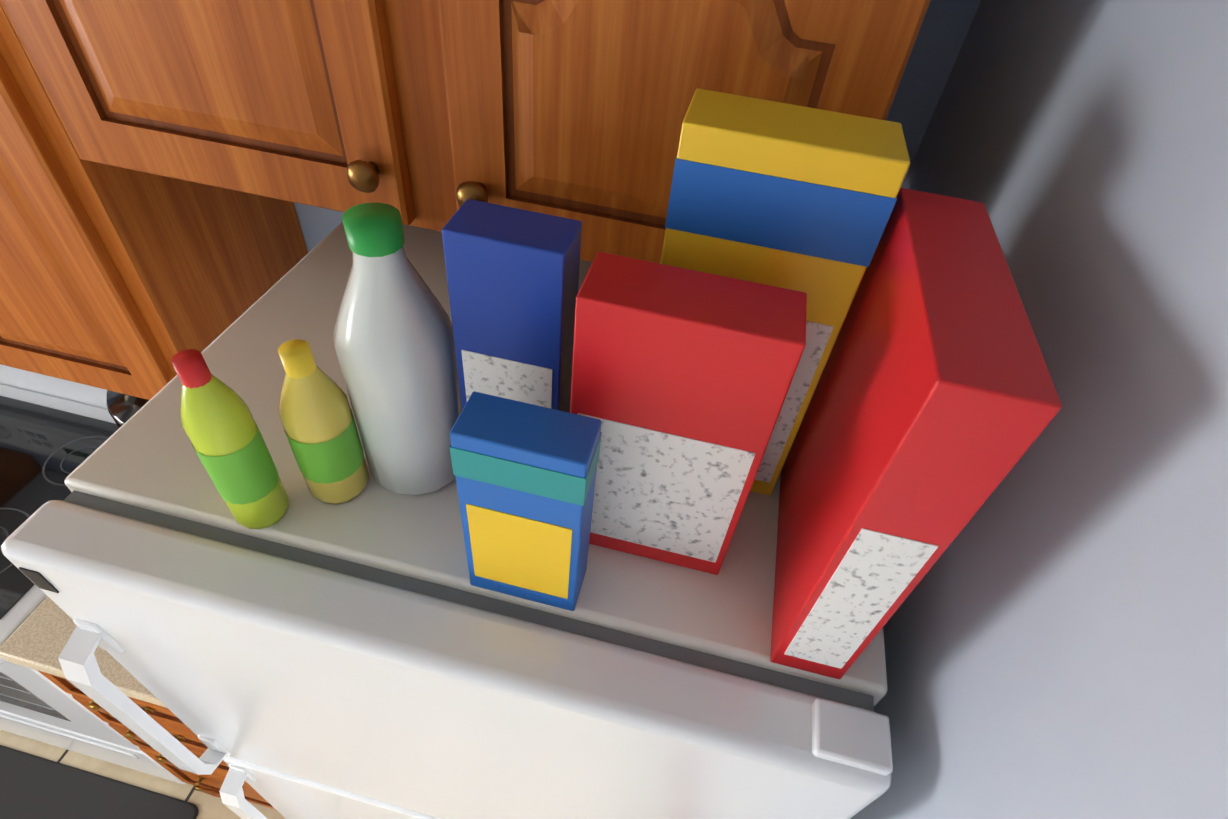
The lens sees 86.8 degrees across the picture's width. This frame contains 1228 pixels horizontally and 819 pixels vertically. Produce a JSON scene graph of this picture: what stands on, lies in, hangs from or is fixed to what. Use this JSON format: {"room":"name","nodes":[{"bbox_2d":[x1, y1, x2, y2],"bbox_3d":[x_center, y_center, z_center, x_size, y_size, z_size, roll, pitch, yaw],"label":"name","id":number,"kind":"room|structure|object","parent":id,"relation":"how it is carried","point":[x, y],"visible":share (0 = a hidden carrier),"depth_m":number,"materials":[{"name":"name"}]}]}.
{"room":"kitchen","nodes":[
{"label":"kitchen","id":0,"kind":"room"},
{"bbox_2d":[0,730,285,818],"bbox_3d":[-1.820,2.195,0.761,5.000,0.100,4.840,13,45,6],"label":"floor","id":1,"kind":"structure","parent":0,"point":[210,806],"depth_m":1.87,"materials":[{"name":"tile"}]},
{"bbox_2d":[0,364,185,783],"bbox_3d":[-1.507,0.387,1.668,0.826,1.205,0.692,13,45,6],"label":"range","id":2,"kind":"object","parent":1,"relation":"on","point":[55,432],"visible":0.19,"depth_m":1.54,"materials":[{"name":"white metal"}]},
{"bbox_2d":[0,745,197,818],"bbox_3d":[-1.686,1.169,1.714,0.980,0.012,0.465,13,45,6],"label":"kitchen mat","id":3,"kind":"object","parent":1,"relation":"on","point":[34,787],"visible":1,"depth_m":1.82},
{"bbox_2d":[0,597,275,809],"bbox_3d":[-0.907,0.566,1.685,0.404,1.032,0.663,13,45,6],"label":"base cabinet","id":4,"kind":"object","parent":1,"relation":"on","point":[38,639],"visible":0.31,"depth_m":1.11,"materials":[{"name":"brown wood"}]},
{"bbox_2d":[106,390,148,427],"bbox_3d":[-0.824,0.054,1.361,0.308,0.360,0.308,13,45,6],"label":"kettle","id":5,"kind":"object","parent":4,"relation":"on","point":[122,408],"visible":0.02,"depth_m":1.17,"materials":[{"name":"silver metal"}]},
{"bbox_2d":[1,221,892,818],"bbox_3d":[-0.148,0.544,1.323,0.720,1.703,0.768,13,45,6],"label":"refrigerator","id":6,"kind":"object","parent":1,"relation":"on","point":[369,651],"visible":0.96,"depth_m":0.55,"materials":[{"name":"white metal"}]},
{"bbox_2d":[171,349,288,529],"bbox_3d":[-0.297,0.026,0.502,0.045,0.175,0.045,13,45,6],"label":"bottle","id":7,"kind":"object","parent":6,"relation":"on","point":[221,428],"visible":1,"depth_m":0.48,"materials":[{"name":"green"}]},
{"bbox_2d":[278,339,368,503],"bbox_3d":[-0.242,0.011,0.534,0.053,0.160,0.053,13,45,6],"label":"oil bottle","id":8,"kind":"object","parent":6,"relation":"on","point":[316,416],"visible":1,"depth_m":0.51,"materials":[{"name":"yellow plastic"}]},
{"bbox_2d":[333,202,461,494],"bbox_3d":[-0.174,-0.041,0.526,0.090,0.255,0.090,13,45,6],"label":"soda bottle","id":9,"kind":"object","parent":6,"relation":"on","point":[393,335],"visible":0.94,"depth_m":0.48,"materials":[{"name":"white plastic"}]},
{"bbox_2d":[442,199,581,412],"bbox_3d":[-0.078,-0.030,0.523,0.083,0.262,0.046,13,45,6],"label":"box","id":10,"kind":"object","parent":6,"relation":"on","point":[512,278],"visible":0.62,"depth_m":0.45,"materials":[{"name":"blue cardboard"}]},
{"bbox_2d":[449,391,601,610],"bbox_3d":[-0.063,0.075,0.475,0.089,0.185,0.041,13,45,6],"label":"box","id":11,"kind":"object","parent":6,"relation":"on","point":[524,473],"visible":1,"depth_m":0.43,"materials":[{"name":"blue cardboard"}]},
{"bbox_2d":[570,252,806,574],"bbox_3d":[0.039,0.019,0.491,0.138,0.257,0.056,13,45,6],"label":"grocery cereal red","id":12,"kind":"object","parent":6,"relation":"on","point":[682,378],"visible":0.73,"depth_m":0.42,"materials":[{"name":"red cardboard"}]},
{"bbox_2d":[660,88,909,495],"bbox_3d":[0.103,-0.069,0.535,0.141,0.330,0.066,13,45,6],"label":"cereal box","id":13,"kind":"object","parent":6,"relation":"on","point":[787,196],"visible":0.6,"depth_m":0.43,"materials":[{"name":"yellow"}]},
{"bbox_2d":[770,188,1061,678],"bbox_3d":[0.183,0.030,0.467,0.055,0.300,0.201,13,45,6],"label":"cereal box","id":14,"kind":"object","parent":6,"relation":"on","point":[934,407],"visible":1,"depth_m":0.38,"materials":[{"name":"red cardboard"}]},
{"bbox_2d":[294,0,980,270],"bbox_3d":[-1.193,-0.264,1.541,5.000,2.350,0.130,13,45,6],"label":"wall","id":15,"kind":"structure","parent":0,"point":[942,34],"depth_m":0.81,"materials":[{"name":"paint"}]},
{"bbox_2d":[0,56,307,399],"bbox_3d":[-0.786,-0.425,0.902,0.408,0.780,0.358,13,45,6],"label":"upper cabinet","id":16,"kind":"object","parent":15,"relation":"attached to","point":[101,290],"depth_m":0.92,"materials":[{"name":"brown wood"}]},
{"bbox_2d":[0,0,930,262],"bbox_3d":[-0.155,-0.434,0.694,0.853,0.365,0.358,13,45,6],"label":"upper cabinet","id":17,"kind":"object","parent":15,"relation":"attached to","point":[164,164],"depth_m":0.60,"materials":[{"name":"brown wood"}]},
{"bbox_2d":[850,0,1227,818],"bbox_3d":[0.227,1.770,-0.302,0.800,2.350,4.580,13,45,6],"label":"wall","id":18,"kind":"structure","parent":0,"point":[1056,636],"depth_m":0.38,"materials":[{"name":"paint"}]}
]}

